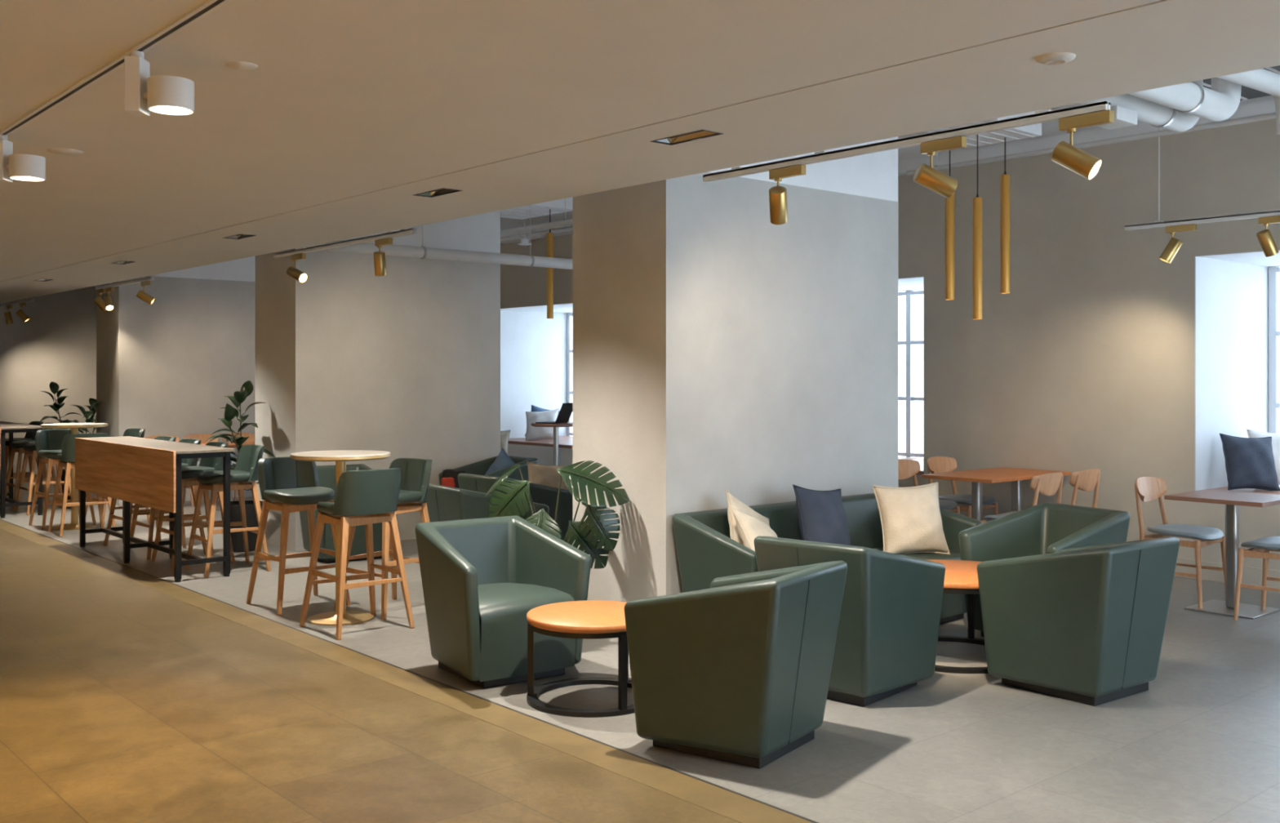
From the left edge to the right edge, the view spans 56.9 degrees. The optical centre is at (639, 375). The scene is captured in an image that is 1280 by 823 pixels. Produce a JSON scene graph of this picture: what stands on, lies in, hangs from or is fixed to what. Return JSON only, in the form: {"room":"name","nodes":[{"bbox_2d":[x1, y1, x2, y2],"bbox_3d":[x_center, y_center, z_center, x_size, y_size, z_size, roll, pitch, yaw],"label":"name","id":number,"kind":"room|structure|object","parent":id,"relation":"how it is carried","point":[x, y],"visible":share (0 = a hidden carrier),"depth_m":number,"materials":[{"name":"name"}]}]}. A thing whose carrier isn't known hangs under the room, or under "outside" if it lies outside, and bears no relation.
{"room":"common room","nodes":[
{"label":"common room","id":0,"kind":"room"},
{"bbox_2d":[0,285,96,479],"bbox_3d":[-9.912,-0.350,17.418,13.280,3.800,0.100,0,0,-41],"label":"wall","id":1,"kind":"structure","parent":0,"point":[57,343],"depth_m":18.08,"materials":[{"name":"beige paint"}]},
{"bbox_2d":[0,519,813,822],"bbox_3d":[-3.011,1.600,8.114,0.192,0.100,23.000,0,0,-41],"label":"trim","id":2,"kind":"structure","parent":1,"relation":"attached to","point":[735,806],"depth_m":5.50,"materials":[{"name":"wood"}]},
{"bbox_2d":[0,519,818,822],"bbox_3d":[-2.935,1.595,8.180,0.012,0.091,23.000,0,0,-41],"label":"trim","id":3,"kind":"structure","parent":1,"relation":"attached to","point":[658,763],"depth_m":5.50,"materials":[{"name":"grey metal"}]},
{"bbox_2d":[0,528,740,822],"bbox_3d":[-5.180,1.600,6.230,5.550,0.100,23.000,0,0,-41],"label":"floor","id":4,"kind":"structure","parent":0,"point":[122,700],"depth_m":5.09,"materials":[{"name":"stone"}]},
{"bbox_2d":[500,226,573,243],"bbox_3d":[-0.532,-1.770,14.108,0.200,0.040,4.000,0,0,-41],"label":"cable tray","id":5,"kind":"object","parent":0,"point":[568,230],"visible":0.21,"depth_m":14.88,"materials":[{"name":"white paint"}]},
{"bbox_2d":[0,476,1279,822],"bbox_3d":[-0.128,1.600,10.618,7.426,0.100,23.000,0,0,-41],"label":"floor","id":6,"kind":"structure","parent":0,"point":[1202,744],"depth_m":5.27,"materials":[{"name":"concrete"}]},
{"bbox_2d":[0,421,45,517],"bbox_3d":[-7.648,1.058,13.967,0.468,0.985,2.680,0,0,-41],"label":"table","id":7,"kind":"object","parent":6,"relation":"on","point":[11,428],"visible":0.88,"depth_m":12.99,"materials":[{"name":"brown wood"}]},
{"bbox_2d":[4,421,44,499],"bbox_3d":[-7.563,1.059,14.386,0.524,0.987,0.515,0,0,-41],"label":"bar stool","id":8,"kind":"object","parent":6,"relation":"on","point":[31,435],"visible":0.35,"depth_m":14.36,"materials":[{"name":"brown wood"}]},
{"bbox_2d":[4,422,61,510],"bbox_3d":[-7.169,1.059,13.933,0.524,0.987,0.515,0,0,-41],"label":"bar stool","id":9,"kind":"object","parent":6,"relation":"on","point":[16,446],"visible":0.3,"depth_m":13.89,"materials":[{"name":"brown wood"}]},
{"bbox_2d":[14,428,71,515],"bbox_3d":[-6.776,1.059,13.480,0.524,0.987,0.515,0,0,-41],"label":"bar stool","id":10,"kind":"object","parent":6,"relation":"on","point":[30,448],"visible":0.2,"depth_m":13.40,"materials":[{"name":"brown wood"}]},
{"bbox_2d":[28,428,96,529],"bbox_3d":[-5.965,1.059,12.204,0.515,0.987,0.524,0,0,-41],"label":"bar stool","id":11,"kind":"object","parent":6,"relation":"on","point":[49,442],"visible":0.56,"depth_m":12.20,"materials":[{"name":"green leather"}]},
{"bbox_2d":[40,381,106,499],"bbox_3d":[-6.737,0.812,14.134,0.940,1.476,0.640,0,0,18],"label":"potted plant","id":12,"kind":"object","parent":6,"relation":"on","point":[54,387],"visible":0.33,"depth_m":14.17,"materials":[{"name":"green plant"}]},
{"bbox_2d":[40,422,107,529],"bbox_3d":[-5.767,1.022,12.052,0.620,1.055,0.620,0,0,-41],"label":"table","id":13,"kind":"object","parent":6,"relation":"on","point":[74,525],"visible":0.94,"depth_m":12.02,"materials":[{"name":"beige wood"}]},
{"bbox_2d":[48,432,116,537],"bbox_3d":[-5.513,1.059,11.683,0.515,0.987,0.524,0,0,-38],"label":"bar stool","id":14,"kind":"object","parent":6,"relation":"on","point":[68,454],"visible":0.49,"depth_m":11.47,"materials":[{"name":"green leather"}]},
{"bbox_2d":[103,435,182,546],"bbox_3d":[-4.515,1.059,10.755,0.524,0.987,0.515,0,0,-44],"label":"bar stool","id":15,"kind":"object","parent":6,"relation":"on","point":[111,516],"visible":0.16,"depth_m":10.74,"materials":[{"name":"brown wood"}]},
{"bbox_2d":[75,435,235,582],"bbox_3d":[-4.117,1.058,9.902,0.468,0.985,2.490,0,0,-41],"label":"table","id":16,"kind":"object","parent":6,"relation":"on","point":[146,472],"visible":0.96,"depth_m":9.50,"materials":[{"name":"brown wood"}]},
{"bbox_2d":[129,438,206,559],"bbox_3d":[-4.115,1.059,10.294,0.524,0.987,0.515,0,0,-42],"label":"bar stool","id":17,"kind":"object","parent":6,"relation":"on","point":[193,461],"visible":0.28,"depth_m":10.27,"materials":[{"name":"brown wood"}]},
{"bbox_2d":[96,256,254,505],"bbox_3d":[-5.666,-0.350,15.100,2.170,3.800,0.870,0,0,-41],"label":"wall pier","id":18,"kind":"object","parent":6,"relation":"on","point":[167,366],"visible":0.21,"depth_m":14.57,"materials":[{"name":"white paint"}]},
{"bbox_2d":[151,441,235,568],"bbox_3d":[-3.715,1.059,9.834,0.524,0.987,0.515,0,0,-40],"label":"bar stool","id":19,"kind":"object","parent":6,"relation":"on","point":[189,474],"visible":0.49,"depth_m":9.84,"materials":[{"name":"brown wood"}]},
{"bbox_2d":[184,444,271,577],"bbox_3d":[-3.277,1.059,9.406,0.524,0.987,0.515,0,0,-38],"label":"bar stool","id":20,"kind":"object","parent":6,"relation":"on","point":[246,469],"visible":0.93,"depth_m":9.36,"materials":[{"name":"brown wood"}]},
{"bbox_2d":[205,380,275,551],"bbox_3d":[-3.592,0.798,10.506,0.641,1.504,0.761,0,0,-41],"label":"potted plant","id":21,"kind":"object","parent":6,"relation":"on","point":[246,388],"visible":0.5,"depth_m":10.40,"materials":[{"name":"green plant"}]},
{"bbox_2d":[246,456,351,614],"bbox_3d":[-2.316,1.059,8.003,0.515,0.987,0.524,0,0,-41],"label":"bar stool","id":22,"kind":"object","parent":6,"relation":"on","point":[293,485],"visible":0.89,"depth_m":8.00,"materials":[{"name":"green leather"}]},
{"bbox_2d":[290,449,390,625],"bbox_3d":[-1.906,1.022,7.532,0.620,1.055,0.620,0,0,-41],"label":"table","id":23,"kind":"object","parent":6,"relation":"on","point":[340,457],"visible":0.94,"depth_m":7.49,"materials":[{"name":"beige wood"}]},
{"bbox_2d":[299,463,396,563],"bbox_3d":[-2.538,1.169,10.124,0.737,0.762,0.703,0,0,-34],"label":"armchair","id":24,"kind":"object","parent":6,"relation":"on","point":[326,473],"visible":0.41,"depth_m":9.94,"materials":[{"name":"green leather"}]},
{"bbox_2d":[299,467,414,639],"bbox_3d":[-1.741,1.059,7.272,0.515,0.987,0.524,0,0,-41],"label":"bar stool","id":25,"kind":"object","parent":6,"relation":"on","point":[362,497],"visible":1,"depth_m":7.14,"materials":[{"name":"green leather"}]},
{"bbox_2d":[254,210,500,551],"bbox_3d":[-2.503,-0.350,11.459,2.170,3.800,0.870,0,0,-41],"label":"wall pier","id":26,"kind":"object","parent":6,"relation":"on","point":[404,362],"visible":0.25,"depth_m":11.03,"materials":[{"name":"white paint"}]},
{"bbox_2d":[333,457,432,619],"bbox_3d":[-1.659,1.059,7.840,0.515,0.987,0.524,0,0,39],"label":"bar stool","id":27,"kind":"object","parent":6,"relation":"on","point":[415,472],"visible":0.59,"depth_m":7.83,"materials":[{"name":"green leather"}]},
{"bbox_2d":[424,483,549,525],"bbox_3d":[-1.147,1.169,8.609,0.703,0.762,0.737,0,0,-36],"label":"armchair","id":28,"kind":"object","parent":6,"relation":"on","point":[444,503],"visible":0.2,"depth_m":8.28,"materials":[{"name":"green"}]},
{"bbox_2d":[439,455,537,483],"bbox_3d":[-1.433,1.169,11.299,0.703,0.762,0.737,0,0,-41],"label":"armchair","id":29,"kind":"object","parent":6,"relation":"on","point":[480,468],"visible":0.12,"depth_m":11.35,"materials":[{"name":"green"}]},
{"bbox_2d":[415,515,591,688],"bbox_3d":[-0.748,1.169,6.223,0.737,0.762,0.703,0,0,-36],"label":"armchair","id":30,"kind":"object","parent":6,"relation":"on","point":[481,578],"visible":0.94,"depth_m":6.09,"materials":[{"name":"green leather"}]},
{"bbox_2d":[457,473,573,542],"bbox_3d":[-1.007,1.169,9.535,0.703,0.762,0.737,0,0,-43],"label":"armchair","id":31,"kind":"object","parent":6,"relation":"on","point":[540,494],"visible":0.23,"depth_m":9.37,"materials":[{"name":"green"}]},
{"bbox_2d":[527,461,572,490],"bbox_3d":[-0.713,0.919,9.558,0.460,0.449,0.168,0,0,-15],"label":"cushion","id":32,"kind":"object","parent":31,"relation":"on","point":[538,473],"visible":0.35,"depth_m":9.52,"materials":[{"name":"beige fabric"}]},
{"bbox_2d":[531,422,573,465],"bbox_3d":[-0.873,1.022,12.289,0.520,1.055,0.520,0,0,-41],"label":"table","id":33,"kind":"object","parent":6,"relation":"on","point":[555,426],"visible":0.4,"depth_m":12.26,"materials":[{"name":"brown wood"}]},
{"bbox_2d":[484,460,629,568],"bbox_3d":[-0.522,1.026,6.917,0.642,1.048,0.750,0,0,-41],"label":"monstera plant","id":34,"kind":"object","parent":6,"relation":"on","point":[587,537],"visible":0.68,"depth_m":6.77,"materials":[{"name":"green plant"}]},
{"bbox_2d":[526,600,635,717],"bbox_3d":[-0.227,1.344,5.670,0.630,0.412,0.630,0,0,-30],"label":"coffee table","id":35,"kind":"object","parent":6,"relation":"on","point":[585,619],"visible":0.69,"depth_m":5.50,"materials":[{"name":"orange wood"}]},
{"bbox_2d":[623,560,847,768],"bbox_3d":[0.425,1.169,4.977,0.703,0.762,0.737,0,0,35],"label":"armchair","id":36,"kind":"object","parent":6,"relation":"on","point":[737,669],"visible":1,"depth_m":4.73,"materials":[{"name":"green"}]},
{"bbox_2d":[573,136,897,601],"bbox_3d":[0.682,-0.350,7.792,2.170,3.800,0.870,0,0,-41],"label":"wall pier","id":37,"kind":"object","parent":6,"relation":"on","point":[718,346],"visible":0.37,"depth_m":7.21,"materials":[{"name":"white paint"}]},
{"bbox_2d":[671,493,982,623],"bbox_3d":[1.170,1.169,7.146,2.137,0.762,0.703,0,0,-41],"label":"sofa","id":38,"kind":"object","parent":6,"relation":"on","point":[706,551],"visible":0.16,"depth_m":7.12,"materials":[{"name":"green leather"}]},
{"bbox_2d":[724,488,770,545],"bbox_3d":[0.647,0.942,6.854,0.225,0.571,0.598,0,0,42],"label":"cushion","id":39,"kind":"object","parent":38,"relation":"on","point":[732,501],"visible":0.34,"depth_m":6.81,"materials":[{"name":"beige fabric"}]},
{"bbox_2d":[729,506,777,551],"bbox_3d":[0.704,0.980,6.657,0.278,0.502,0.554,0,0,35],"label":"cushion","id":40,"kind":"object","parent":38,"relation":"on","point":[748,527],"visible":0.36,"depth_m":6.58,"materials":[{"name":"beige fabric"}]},
{"bbox_2d":[792,484,849,545],"bbox_3d":[1.117,0.907,7.165,0.526,0.509,0.207,0,0,-44],"label":"cushion","id":41,"kind":"object","parent":38,"relation":"on","point":[822,517],"visible":0.7,"depth_m":7.08,"materials":[{"name":"blue fabric"}]},
{"bbox_2d":[871,481,950,554],"bbox_3d":[1.710,0.911,7.446,0.469,0.456,0.235,0,0,-18],"label":"cushion","id":42,"kind":"object","parent":38,"relation":"on","point":[911,521],"visible":0.96,"depth_m":7.38,"materials":[{"name":"beige fabric"}]},
{"bbox_2d":[754,536,945,706],"bbox_3d":[1.018,1.169,5.851,0.737,0.762,0.703,0,0,41],"label":"armchair","id":43,"kind":"object","parent":6,"relation":"on","point":[886,640],"visible":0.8,"depth_m":5.57,"materials":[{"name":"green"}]},
{"bbox_2d":[897,458,959,514],"bbox_3d":[2.356,1.133,9.886,0.479,0.836,0.526,0,0,-38],"label":"dining chair","id":44,"kind":"object","parent":6,"relation":"on","point":[907,468],"visible":0.28,"depth_m":10.10,"materials":[{"name":"brown wood"}]},
{"bbox_2d":[924,559,988,673],"bbox_3d":[1.736,1.315,6.541,0.800,0.470,0.800,0,0,30],"label":"coffee table","id":45,"kind":"object","parent":6,"relation":"on","point":[961,576],"visible":0.18,"depth_m":6.44,"materials":[{"name":"orange wood"}]},
{"bbox_2d":[926,456,998,517],"bbox_3d":[2.776,1.133,10.224,0.479,0.836,0.526,0,0,-41],"label":"dining chair","id":46,"kind":"object","parent":6,"relation":"on","point":[935,464],"visible":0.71,"depth_m":10.28,"materials":[{"name":"brown wood"}]},
{"bbox_2d":[921,471,1032,521],"bbox_3d":[2.691,1.173,9.437,0.580,0.755,0.640,0,0,-41],"label":"dining table","id":47,"kind":"object","parent":6,"relation":"on","point":[977,478],"visible":0.55,"depth_m":9.39,"materials":[{"name":"orange wood"}]},
{"bbox_2d":[964,466,1070,511],"bbox_3d":[3.132,1.173,9.821,0.580,0.755,0.640,0,0,-41],"label":"dining table","id":48,"kind":"object","parent":6,"relation":"on","point":[1016,486],"visible":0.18,"depth_m":9.79,"materials":[{"name":"orange wood"}]},
{"bbox_2d":[981,471,1062,523],"bbox_3d":[2.885,1.133,8.893,0.479,0.836,0.526,0,0,-41],"label":"dining chair","id":49,"kind":"object","parent":6,"relation":"on","point":[1046,484],"visible":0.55,"depth_m":8.68,"materials":[{"name":"brown wood"}]},
{"bbox_2d":[958,502,1129,637],"bbox_3d":[2.390,1.169,6.950,0.703,0.762,0.737,0,0,-30],"label":"armchair","id":50,"kind":"object","parent":6,"relation":"on","point":[1045,527],"visible":0.37,"depth_m":7.10,"materials":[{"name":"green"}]},
{"bbox_2d":[977,536,1179,706],"bbox_3d":[2.182,1.169,5.855,0.737,0.762,0.703,0,0,-37],"label":"armchair","id":51,"kind":"object","parent":6,"relation":"on","point":[1086,624],"visible":1,"depth_m":5.63,"materials":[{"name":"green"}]},
{"bbox_2d":[1069,468,1100,507],"bbox_3d":[3.291,1.133,9.219,0.479,0.836,0.526,0,0,-41],"label":"dining chair","id":52,"kind":"object","parent":6,"relation":"on","point":[1086,480],"visible":0.34,"depth_m":8.99,"materials":[{"name":"brown wood"}]},
{"bbox_2d":[1134,476,1226,608],"bbox_3d":[3.706,1.133,8.131,0.479,0.836,0.526,0,0,-41],"label":"dining chair","id":53,"kind":"object","parent":6,"relation":"on","point":[1146,488],"visible":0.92,"depth_m":8.13,"materials":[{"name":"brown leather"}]},
{"bbox_2d":[1164,488,1279,619],"bbox_3d":[3.916,1.173,7.813,0.620,0.755,0.620,0,0,-41],"label":"dining table","id":54,"kind":"object","parent":6,"relation":"on","point":[1233,500],"visible":0.86,"depth_m":7.78,"materials":[{"name":"brown wood"}]},
{"bbox_2d":[1233,536,1279,619],"bbox_3d":[4.103,1.133,7.461,0.479,0.836,0.526,0,0,-41],"label":"dining chair","id":55,"kind":"object","parent":6,"relation":"on","point":[1266,544],"visible":1,"depth_m":7.49,"materials":[{"name":"brown wood"}]},
{"bbox_2d":[0,0,1279,303],"bbox_3d":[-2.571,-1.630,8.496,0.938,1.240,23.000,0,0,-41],"label":"ceiling","id":56,"kind":"structure","parent":0,"point":[1162,43],"depth_m":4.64,"materials":[{"name":"paint"}]},
{"bbox_2d":[0,0,231,136],"bbox_3d":[-2.187,-1.007,4.393,0.040,0.006,14.500,0,0,-41],"label":"ceiling track","id":57,"kind":"object","parent":56,"relation":"attached to","point":[209,6],"visible":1,"depth_m":3.81,"materials":[{"name":"white metal"}]},
{"bbox_2d":[0,134,45,182],"bbox_3d":[-2.597,-0.909,4.951,0.197,0.190,0.136,0,0,0],"label":"spotlight","id":58,"kind":"object","parent":57,"relation":"attached to","point":[24,167],"visible":1,"depth_m":4.91,"materials":[{"name":"white metal"}]},
{"bbox_2d":[124,50,194,115],"bbox_3d":[-1.489,-0.909,3.675,0.197,0.190,0.136,0,0,0],"label":"spotlight","id":59,"kind":"object","parent":57,"relation":"attached to","point":[144,93],"visible":1,"depth_m":3.63,"materials":[{"name":"white metal"}]},
{"bbox_2d":[649,129,723,145],"bbox_3d":[0.197,-1.078,5.019,0.124,0.140,0.324,0,0,-41],"label":"recessed light","id":60,"kind":"object","parent":56,"relation":"in","point":[701,134],"visible":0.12,"depth_m":5.07,"materials":[{"name":"black"}]},
{"bbox_2d":[1035,52,1075,65],"bbox_3d":[1.320,-1.002,3.756,0.124,0.016,0.124,0,0,-41],"label":"smoke detector","id":61,"kind":"object","parent":56,"relation":"attached to","point":[1056,58],"visible":1,"depth_m":3.73,"materials":[{"name":"paint"}]},
{"bbox_2d":[500,95,1279,569],"bbox_3d":[1.611,-0.350,12.129,0.120,3.800,23.000,0,0,-41],"label":"wall","id":62,"kind":"structure","parent":0,"point":[1086,362],"depth_m":9.70,"materials":[{"name":"white paint"}]},
{"bbox_2d":[500,302,573,438],"bbox_3d":[-0.772,0.270,15.900,1.471,2.560,2.560,0,0,-41],"label":"wall niche","id":63,"kind":"object","parent":62,"relation":"in","point":[534,346],"visible":0.14,"depth_m":16.76,"materials":[{"name":"paint"}]},
{"bbox_2d":[507,435,573,448],"bbox_3d":[-0.809,0.900,15.868,1.370,0.040,2.354,0,0,-41],"label":"window bench","id":64,"kind":"object","parent":63,"relation":"attached to","point":[565,442],"visible":0.24,"depth_m":15.71,"materials":[{"name":"brown wood"}]},
{"bbox_2d":[524,408,559,440],"bbox_3d":[-1.332,0.678,16.052,0.504,0.456,0.279,0,0,4],"label":"cushion","id":65,"kind":"object","parent":64,"relation":"on","point":[533,433],"visible":0.68,"depth_m":15.99,"materials":[{"name":"white fabric"}]},
{"bbox_2d":[567,312,573,435],"bbox_3d":[-0.270,-0.015,16.337,0.060,1.790,2.360,0,0,-41],"label":"window","id":66,"kind":"structure","parent":63,"relation":"attached to","point":[570,315],"depth_m":17.18,"materials":[{"name":"white"}]},
{"bbox_2d":[507,443,573,465],"bbox_3d":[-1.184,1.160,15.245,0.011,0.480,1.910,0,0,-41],"label":"bench","id":67,"kind":"object","parent":62,"relation":"attached to","point":[544,455],"visible":0.14,"depth_m":15.33,"materials":[{"name":"white paint"}]},
{"bbox_2d":[500,99,1275,233],"bbox_3d":[1.528,-1.925,12.056,0.100,0.110,23.000,0,0,-41],"label":"trim","id":68,"kind":"structure","parent":62,"relation":"attached to","point":[1265,107],"depth_m":9.83,"materials":[{"name":"white paint"}]},
{"bbox_2d":[897,275,924,471],"bbox_3d":[2.396,0.270,12.254,1.471,2.560,2.560,0,0,-41],"label":"wall niche","id":69,"kind":"object","parent":62,"relation":"in","point":[914,283],"visible":0.14,"depth_m":11.42,"materials":[{"name":"paint"}]},
{"bbox_2d":[897,290,923,457],"bbox_3d":[2.898,-0.015,12.690,0.060,1.790,2.360,0,0,-41],"label":"window","id":70,"kind":"structure","parent":69,"relation":"attached to","point":[909,398],"depth_m":12.67,"materials":[{"name":"white"}]},
{"bbox_2d":[1173,558,1279,588],"bbox_3d":[1.560,1.480,12.084,0.015,0.140,23.000,0,0,-41],"label":"baseboard","id":71,"kind":"structure","parent":62,"relation":"attached to","point":[1251,575],"depth_m":8.85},
{"bbox_2d":[1194,249,1279,490],"bbox_3d":[5.563,0.270,8.608,1.471,2.560,2.560,0,0,-41],"label":"wall niche","id":72,"kind":"object","parent":62,"relation":"in","point":[1231,290],"visible":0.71,"depth_m":9.35,"materials":[{"name":"paint"}]},
{"bbox_2d":[1206,484,1279,494],"bbox_3d":[5.526,0.900,8.575,1.370,0.040,2.354,0,0,-41],"label":"window bench","id":73,"kind":"object","parent":72,"relation":"attached to","point":[1224,488],"visible":0.04,"depth_m":9.05,"materials":[{"name":"brown wood"}]},
{"bbox_2d":[1219,433,1279,490],"bbox_3d":[4.675,0.671,9.051,0.482,0.454,0.243,0,0,-13],"label":"cushion","id":74,"kind":"object","parent":73,"relation":"on","point":[1250,463],"visible":0.99,"depth_m":8.98,"materials":[{"name":"blue fabric"}]},
{"bbox_2d":[1245,428,1279,484],"bbox_3d":[5.032,0.659,9.335,0.506,0.472,0.260,0,0,-22],"label":"cushion","id":75,"kind":"object","parent":73,"relation":"on","point":[1251,433],"visible":0.33,"depth_m":9.29,"materials":[{"name":"white fabric"}]},
{"bbox_2d":[1268,266,1279,433],"bbox_3d":[6.065,-0.015,9.044,0.060,1.790,2.360,0,0,-41],"label":"window","id":76,"kind":"structure","parent":72,"relation":"attached to","point":[1273,272],"depth_m":9.89,"materials":[{"name":"white"}]},
{"bbox_3d":[0.229,-2.300,10.929,6.480,0.100,23.000,0,0,-41],"label":"ceiling","id":77,"kind":"structure","parent":0,"visible":0},
{"bbox_2d":[273,228,417,257],"bbox_3d":[-2.367,-1.630,9.282,0.036,1.240,2.340,0,0,-41],"label":"track","id":78,"kind":"object","parent":77,"relation":"hanging from","point":[403,232],"visible":0.7,"depth_m":9.12,"materials":[{"name":"white metal"}]},
{"bbox_2d":[373,237,392,275],"bbox_3d":[-1.899,-0.872,8.750,0.117,0.271,0.232,0,0,-41],"label":"track spotlight","id":79,"kind":"object","parent":78,"relation":"hanging from","point":[380,264],"visible":1,"depth_m":8.76,"materials":[{"name":"gold metal"}]},
{"bbox_2d":[324,204,573,269],"bbox_3d":[-0.986,-1.653,11.595,4.480,1.193,0.116,0,0,-41],"label":"pipe","id":80,"kind":"object","parent":77,"relation":"hanging from","point":[421,252],"visible":0.52,"depth_m":10.94,"materials":[{"name":"metal"}]},
{"bbox_2d":[500,196,573,219],"bbox_3d":[-1.272,-1.996,12.671,0.700,0.508,1.000,0,0,-41],"label":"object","id":81,"kind":"object","parent":77,"relation":"hanging from","point":[557,206],"visible":0.2,"depth_m":12.49,"materials":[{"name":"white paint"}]},
{"bbox_2d":[500,205,570,219],"bbox_3d":[-1.272,-1.748,12.671,0.640,0.012,0.900,0,0,-41],"label":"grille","id":82,"kind":"object","parent":81,"relation":"attached to","point":[521,212],"depth_m":12.65,"materials":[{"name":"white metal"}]},
{"bbox_2d":[500,198,573,236],"bbox_3d":[-1.442,-1.842,12.258,0.060,0.816,4.000,0,0,-41],"label":"pipe","id":83,"kind":"object","parent":77,"relation":"hanging from","point":[565,223],"visible":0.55,"depth_m":11.71,"materials":[{"name":"metal"}]},
{"bbox_2d":[546,208,553,319],"bbox_3d":[-0.943,-1.423,12.400,0.068,1.655,0.068,0,0,-41],"label":"pendant","id":84,"kind":"object","parent":77,"relation":"hanging from","point":[549,235],"visible":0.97,"depth_m":12.37,"materials":[{"name":"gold metal"}]},
{"bbox_2d":[702,100,1110,182],"bbox_3d":[1.062,-1.630,5.334,0.036,1.240,2.200,0,0,-41],"label":"track","id":85,"kind":"object","parent":77,"relation":"hanging from","point":[1042,116],"visible":0.91,"depth_m":5.14,"materials":[{"name":"white metal"}]},
{"bbox_2d":[768,164,805,224],"bbox_3d":[0.694,-0.874,5.748,0.131,0.269,0.249,0,0,-21],"label":"track spotlight","id":86,"kind":"object","parent":85,"relation":"hanging from","point":[777,194],"visible":1,"depth_m":5.75,"materials":[{"name":"gold metal"}]},
{"bbox_2d":[913,136,966,198],"bbox_3d":[1.285,-0.888,5.060,0.188,0.240,0.193,0,0,-8],"label":"track spotlight","id":87,"kind":"object","parent":85,"relation":"hanging from","point":[925,175],"visible":1,"depth_m":5.07,"materials":[{"name":"gold metal"}]},
{"bbox_2d":[1050,109,1113,179],"bbox_3d":[1.721,-0.883,4.590,0.241,0.250,0.096,0,0,38],"label":"track spotlight","id":88,"kind":"object","parent":85,"relation":"attached to","point":[1065,154],"visible":1,"depth_m":4.58,"materials":[{"name":"gold metal"}]},
{"bbox_2d":[945,150,954,299],"bbox_3d":[2.334,-1.410,8.902,0.068,1.680,0.068,0,0,-41],"label":"pendant","id":89,"kind":"object","parent":77,"relation":"hanging from","point":[949,202],"visible":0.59,"depth_m":8.87,"materials":[{"name":"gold metal"}]},
{"bbox_2d":[973,134,982,319],"bbox_3d":[2.501,-1.333,8.756,0.068,1.835,0.068,0,0,-41],"label":"pendant","id":90,"kind":"object","parent":77,"relation":"hanging from","point":[977,202],"visible":0.98,"depth_m":8.72,"materials":[{"name":"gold metal"}]},
{"bbox_2d":[928,110,1041,146],"bbox_3d":[2.615,-2.026,8.960,0.600,0.448,0.600,0,0,-41],"label":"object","id":91,"kind":"object","parent":77,"relation":"hanging from","point":[1031,131],"visible":0.22,"depth_m":8.89,"materials":[{"name":"white paint"}]},
{"bbox_2d":[966,129,1033,146],"bbox_3d":[2.615,-1.808,8.960,0.540,0.012,0.500,0,0,-41],"label":"grille","id":92,"kind":"object","parent":91,"relation":"attached to","point":[998,136],"depth_m":8.98,"materials":[{"name":"white metal"}]},
{"bbox_2d":[1000,137,1009,293],"bbox_3d":[2.780,-1.438,8.998,0.068,1.625,0.068,0,0,-41],"label":"pendant","id":93,"kind":"object","parent":77,"relation":"hanging from","point":[1005,179],"visible":0.96,"depth_m":8.97,"materials":[{"name":"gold metal"}]},
{"bbox_2d":[906,112,1275,175],"bbox_3d":[3.822,-1.987,8.486,0.040,0.526,4.600,0,0,-41],"label":"pipe","id":94,"kind":"object","parent":77,"relation":"hanging from","point":[1268,116],"visible":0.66,"depth_m":8.80,"materials":[{"name":"metal"}]},
{"bbox_2d":[1078,80,1203,132],"bbox_3d":[2.187,-1.810,5.926,2.675,0.881,0.162,0,0,-41],"label":"duct","id":95,"kind":"object","parent":77,"relation":"hanging from","point":[1157,115],"visible":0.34,"depth_m":6.38,"materials":[{"name":"metal"}]},
{"bbox_2d":[1096,105,1137,129],"bbox_3d":[2.468,-1.345,6.171,0.220,0.070,0.160,0,0,-41],"label":"junction box","id":96,"kind":"object","parent":95,"relation":"attached to","point":[1122,117],"visible":0.61,"depth_m":6.12,"materials":[{"name":"white metal"}]},
{"bbox_2d":[1128,77,1241,121],"bbox_3d":[2.312,-1.810,5.691,2.555,0.881,0.162,0,0,-41],"label":"duct","id":97,"kind":"object","parent":77,"relation":"hanging from","point":[1219,103],"visible":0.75,"depth_m":6.15,"materials":[{"name":"metal"}]},
{"bbox_2d":[1124,128,1279,230],"bbox_3d":[4.394,-1.665,7.903,0.036,1.170,2.370,0,0,-41],"label":"track","id":98,"kind":"object","parent":77,"relation":"hanging from","point":[1158,224],"visible":0.87,"depth_m":8.39,"materials":[{"name":"white metal"}]},
{"bbox_2d":[1159,223,1196,263],"bbox_3d":[3.875,-0.943,8.510,0.253,0.270,0.104,0,0,36],"label":"track spotlight","id":99,"kind":"object","parent":98,"relation":"hanging from","point":[1174,245],"visible":1,"depth_m":8.50,"materials":[{"name":"gold metal"}]},
{"bbox_2d":[1256,215,1279,257],"bbox_3d":[4.310,-0.943,8.015,0.152,0.271,0.219,0,0,-41],"label":"track spotlight","id":100,"kind":"object","parent":98,"relation":"hanging from","point":[1264,237],"visible":1,"depth_m":8.02,"materials":[{"name":"gold metal"}]},
{"bbox_2d":[1203,65,1279,100],"bbox_3d":[4.118,-2.026,6.757,1.120,0.448,1.800,0,0,-41],"label":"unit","id":101,"kind":"object","parent":77,"relation":"hanging from","point":[1246,93],"visible":0.08,"depth_m":7.52,"materials":[{"name":"grey metal"}]},
{"bbox_2d":[1217,68,1279,133],"bbox_3d":[2.427,-1.529,5.731,2.810,0.412,0.114,0,0,-33],"label":"duct","id":102,"kind":"object","parent":77,"relation":"hanging from","point":[1262,80],"visible":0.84,"depth_m":6.26,"materials":[{"name":"white metal"}]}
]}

